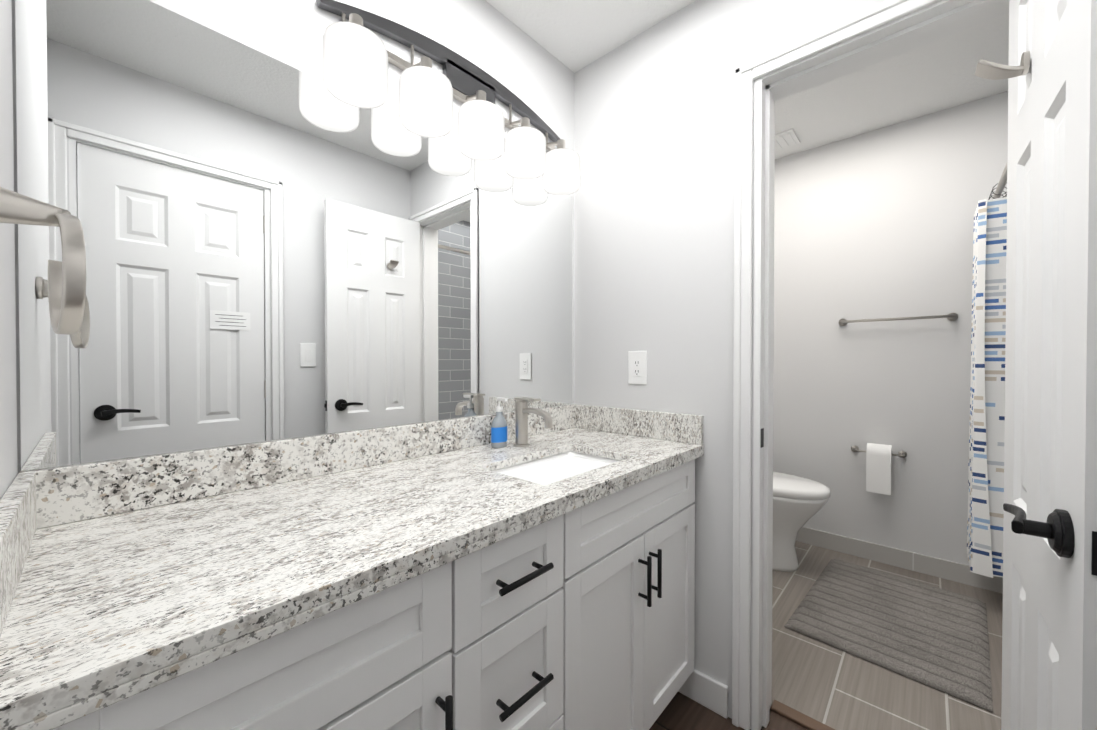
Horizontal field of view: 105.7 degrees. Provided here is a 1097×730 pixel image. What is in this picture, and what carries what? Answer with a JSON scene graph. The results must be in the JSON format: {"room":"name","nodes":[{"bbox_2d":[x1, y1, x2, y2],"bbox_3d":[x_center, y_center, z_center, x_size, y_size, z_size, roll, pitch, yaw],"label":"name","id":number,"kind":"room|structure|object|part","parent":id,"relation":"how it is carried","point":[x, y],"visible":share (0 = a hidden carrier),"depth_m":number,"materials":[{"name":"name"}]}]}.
{"room":"bathroom","nodes":[
{"label":"bathroom","id":0,"kind":"room"},
{"bbox_2d":[0,0,17,499],"bbox_3d":[-0.636,-0.035,0.360,0.860,2.440,0.150,1,1,42],"label":"wall","id":1,"kind":"structure","parent":0,"point":[8,430],"depth_m":0.64,"materials":[{"name":"white paint"}]},
{"bbox_2d":[0,469,39,644],"bbox_3d":[-0.677,0.233,0.516,0.551,0.100,0.020,1,1,42],"label":"backsplash","id":2,"kind":"structure","parent":1,"relation":"attached to","point":[20,504],"depth_m":0.54,"materials":[{"name":"white stone"}]},
{"bbox_2d":[0,187,85,334],"bbox_3d":[-0.580,-0.118,0.466,0.138,0.165,0.083,1,1,42],"label":"towel ring","id":3,"kind":"object","parent":1,"relation":"attached to","point":[66,286],"visible":1,"depth_m":0.46,"materials":[{"name":"silver metal"}]},
{"bbox_2d":[12,0,573,472],"bbox_3d":[-0.215,-0.132,1.571,0.150,2.610,4.508,1,1,42],"label":"wall","id":4,"kind":"structure","parent":0,"point":[512,58],"depth_m":1.25,"materials":[{"name":"white paint"}]},
{"bbox_2d":[15,0,571,470],"bbox_3d":[-0.399,-0.273,1.250,0.006,0.896,1.480,1,1,42],"label":"vanity mirror","id":5,"kind":"object","parent":4,"relation":"attached to","point":[277,248],"visible":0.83,"depth_m":0.94,"materials":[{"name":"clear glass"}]},
{"bbox_2d":[19,405,575,528],"bbox_3d":[-0.387,0.226,1.258,0.021,0.100,1.506,1,1,42],"label":"backsplash","id":6,"kind":"structure","parent":4,"relation":"attached to","point":[79,492],"depth_m":0.91,"materials":[{"name":"white stone"}]},
{"bbox_2d":[316,0,579,194],"bbox_3d":[-0.212,-0.839,1.331,0.165,0.323,0.951,1,1,42],"label":"sconce","id":7,"kind":"object","parent":4,"relation":"attached to","point":[357,56],"visible":1,"depth_m":1.22,"materials":[{"name":"white glass"}]},
{"bbox_2d":[486,0,695,72],"bbox_3d":[-0.240,-1.286,0.381,1.700,0.060,2.733,1,1,42],"label":"ceiling","id":8,"kind":"structure","parent":0,"point":[574,36],"depth_m":1.53,"materials":[{"name":"white paint"}]},
{"bbox_2d":[574,0,885,729],"bbox_3d":[0.655,-0.101,1.426,1.330,2.550,0.150,1,1,42],"label":"wall","id":9,"kind":"structure","parent":0,"point":[654,116],"depth_m":1.49,"materials":[{"name":"white paint"}]},
{"bbox_2d":[628,351,646,384],"bbox_3d":[0.343,0.010,1.605,0.080,0.128,0.007,1,1,42],"label":"outlet","id":10,"kind":"object","parent":9,"relation":"attached to","point":[637,367],"visible":1,"depth_m":1.60,"materials":[{"name":"white plastic"}]},
{"bbox_2d":[576,405,703,444],"bbox_3d":[0.325,0.222,1.614,0.551,0.100,0.020,1,1,42],"label":"backsplash","id":11,"kind":"structure","parent":9,"relation":"attached to","point":[641,423],"depth_m":1.57,"materials":[{"name":"white stone"}]},
{"bbox_2d":[678,669,727,718],"bbox_3d":[0.527,1.121,1.443,0.185,0.105,0.014,1,1,42],"label":"baseboard","id":12,"kind":"structure","parent":9,"relation":"attached to","point":[708,692],"depth_m":1.42,"materials":[{"name":"white paint"}]},
{"bbox_2d":[732,0,1008,729],"bbox_3d":[0.919,0.113,1.172,0.711,2.128,0.174,1,1,42],"label":"door frame","id":13,"kind":"structure","parent":9,"relation":"attached to","point":[930,24],"depth_m":1.32,"materials":[{"name":"white paint"}]},
{"bbox_3d":[0.683,0.233,1.329,0.002,0.060,0.028,1,1,42],"label":"toilet door jamb strike","id":14,"kind":"part","parent":13,"relation":"part of","materials":[{"name":"metal"}]},
{"bbox_2d":[975,0,1096,729],"bbox_3d":[0.871,0.139,0.745,0.144,2.060,0.566,0,1,36],"label":"door","id":15,"kind":"structure","parent":9,"relation":"in","point":[1049,633],"depth_m":0.67,"materials":[{"name":"white paint"}]},
{"label":"handle","id":16,"kind":"part","parent":15,"relation":"part of","materials":[{"name":"black metal"}]},
{"bbox_2d":[649,541,1002,729],"bbox_3d":[0.661,1.209,0.785,2.520,0.064,4.508,1,1,42],"label":"floor","id":17,"kind":"structure","parent":0,"point":[833,687],"depth_m":1.51,"materials":[{"name":"tile"}]},
{"bbox_2d":[0,449,703,729],"bbox_3d":[-0.176,0.739,1.070,0.584,0.878,1.506,1,1,42],"label":"bathroom vanity","id":18,"kind":"object","parent":17,"relation":"on","point":[537,572],"depth_m":0.74,"materials":[{"name":"white paint"}]},
{"bbox_3d":[-0.326,0.404,0.541,0.020,0.158,0.461,1,1,42],"label":"drawer","id":19,"kind":"part","parent":18,"relation":"part of","materials":[{"name":"white paint"}]},
{"bbox_2d":[0,429,703,716],"bbox_3d":[-0.183,0.289,1.072,0.574,0.022,1.506,1,1,42],"label":"countertop","id":20,"kind":"structure","parent":18,"relation":"on","point":[99,597],"depth_m":0.64,"materials":[{"name":"white stone"}]},
{"bbox_2d":[491,398,507,447],"bbox_3d":[-0.159,0.192,1.387,0.056,0.164,0.063,1,1,42],"label":"soap bottle","id":21,"kind":"object","parent":20,"relation":"on","point":[499,431],"visible":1,"depth_m":1.37,"materials":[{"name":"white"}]},
{"bbox_2d":[508,397,555,448],"bbox_3d":[-0.052,0.193,1.376,0.160,0.164,0.054,1,1,42],"label":"faucet","id":22,"kind":"object","parent":20,"relation":"on","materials":[{"name":"silver metal"}]},
{"bbox_2d":[484,445,623,484],"bbox_3d":[0.034,0.369,1.199,0.316,0.166,0.460,1,1,42],"label":"sink","id":23,"kind":"object","parent":20,"relation":"in","point":[568,461],"depth_m":1.29,"materials":[{"name":"white ceramic"}]},
{"bbox_3d":[-0.326,0.781,0.545,0.020,0.580,0.461,1,1,42],"label":"door","id":24,"kind":"part","parent":18,"relation":"part of","materials":[{"name":"white paint"}]},
{"bbox_3d":[-0.169,0.600,0.673,0.038,0.135,0.012,1,1,42],"label":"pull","id":25,"kind":"part","parent":18,"relation":"part of","materials":[{"name":"black metal"}]},
{"bbox_3d":[-0.070,0.637,0.824,0.020,0.277,0.287,1,1,42],"label":"drawer","id":26,"kind":"part","parent":18,"relation":"part of","materials":[{"name":"white paint"}]},
{"bbox_3d":[-0.070,0.407,0.822,0.020,0.170,0.287,1,1,42],"label":"drawer","id":27,"kind":"part","parent":18,"relation":"part of","materials":[{"name":"white paint"}]},
{"bbox_3d":[-0.049,0.634,0.805,0.038,0.012,0.135,1,1,42],"label":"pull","id":28,"kind":"part","parent":18,"relation":"part of","materials":[{"name":"black metal"}]},
{"bbox_3d":[-0.049,0.407,0.802,0.038,0.012,0.135,1,1,42],"label":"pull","id":29,"kind":"part","parent":18,"relation":"part of","materials":[{"name":"black metal"}]},
{"bbox_3d":[-0.070,0.925,0.827,0.020,0.287,0.287,1,1,42],"label":"drawer","id":30,"kind":"part","parent":18,"relation":"part of","materials":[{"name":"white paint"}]},
{"bbox_3d":[0.148,0.776,1.065,0.020,0.580,0.348,1,1,42],"label":"door","id":31,"kind":"part","parent":18,"relation":"part of","materials":[{"name":"white paint"}]},
{"bbox_3d":[0.268,0.595,1.151,0.038,0.135,0.012,1,1,42],"label":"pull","id":32,"kind":"part","parent":18,"relation":"part of","materials":[{"name":"black metal"}]},
{"bbox_3d":[0.307,0.594,1.195,0.038,0.135,0.012,1,1,42],"label":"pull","id":33,"kind":"part","parent":18,"relation":"part of","materials":[{"name":"black metal"}]},
{"bbox_3d":[0.385,0.773,1.324,0.020,0.580,0.348,1,1,42],"label":"door","id":34,"kind":"part","parent":18,"relation":"part of","materials":[{"name":"white paint"}]},
{"bbox_2d":[772,472,830,571],"bbox_3d":[1.252,0.735,2.507,0.750,0.856,0.471,1,1,42],"label":"toilet","id":35,"kind":"object","parent":17,"relation":"on","point":[799,503],"visible":0.35,"depth_m":2.30,"materials":[{"name":"white ceramic"}]},
{"bbox_3d":[1.321,0.693,2.444,0.563,0.048,0.403,1,1,42],"label":"seat","id":36,"kind":"part","parent":35,"relation":"part of","materials":[{"name":"white ceramic"}]},
{"bbox_2d":[771,700,834,729],"bbox_3d":[0.976,1.171,1.245,0.555,0.011,0.047,1,1,42],"label":"trim","id":37,"kind":"structure","parent":17,"relation":"on","point":[796,716],"depth_m":1.38,"materials":[{"name":"brown wood"}]},
{"bbox_2d":[784,559,992,711],"bbox_3d":[1.587,1.150,1.934,0.890,0.025,0.635,-1,1,-45],"label":"bath rug","id":38,"kind":"object","parent":17,"relation":"on","point":[932,636],"visible":1,"depth_m":1.82,"materials":[{"name":"grey fabric"}]},
{"bbox_2d":[773,91,1007,564],"bbox_3d":[2.185,-0.110,2.331,2.370,2.550,0.150,1,1,42],"label":"wall","id":39,"kind":"structure","parent":0,"point":[877,224],"depth_m":2.42,"materials":[{"name":"white paint"}]},
{"bbox_2d":[851,443,906,494],"bbox_3d":[1.907,0.593,2.413,0.258,0.272,0.112,1,1,42],"label":"paper holder","id":40,"kind":"object","parent":39,"relation":"attached to","point":[878,466],"visible":1,"depth_m":2.37,"materials":[{"name":"white paper"}]},
{"bbox_2d":[838,313,957,325],"bbox_3d":[1.974,-0.260,2.377,0.529,0.043,0.062,1,1,42],"label":"bar","id":41,"kind":"object","parent":39,"relation":"attached to","point":[950,317],"visible":1,"depth_m":2.33,"materials":[{"name":"silver metal"}]},
{"bbox_2d":[796,527,1002,593],"bbox_3d":[1.787,1.109,2.598,1.440,0.100,0.010,1,1,42],"label":"baseboard","id":42,"kind":"structure","parent":39,"relation":"attached to","point":[942,568],"depth_m":2.38,"materials":[{"name":"grey tile"}]},
{"bbox_2d":[992,163,1006,198],"bbox_3d":[1.759,-0.812,1.562,0.060,0.060,1.524,1,1,42],"label":"curtain rod","id":43,"kind":"object","parent":39,"relation":"attached to","point":[1001,185],"depth_m":1.85,"materials":[{"name":"silver metal"}]},
{"bbox_2d":[967,184,1006,577],"bbox_3d":[2.147,0.072,2.015,0.147,1.812,0.310,1,1,42],"label":"shower curtain","id":44,"kind":"object","parent":43,"relation":"hanging from","point":[985,521],"visible":0.83,"depth_m":1.93,"materials":[{"name":"fabric"}]},
{"bbox_2d":[775,13,1008,158],"bbox_3d":[1.582,-1.409,1.769,2.520,0.060,1.775,1,1,42],"label":"ceiling","id":45,"kind":"structure","parent":0,"point":[933,77],"depth_m":2.09,"materials":[{"name":"white paint"}]},
{"bbox_2d":[775,128,799,150],"bbox_3d":[1.415,-1.379,2.581,0.220,0.016,0.200,1,1,42],"label":"ceiling vent","id":46,"kind":"object","parent":45,"relation":"in","point":[786,138],"visible":0.56,"depth_m":2.53,"materials":[{"name":"white plastic"}]}
]}

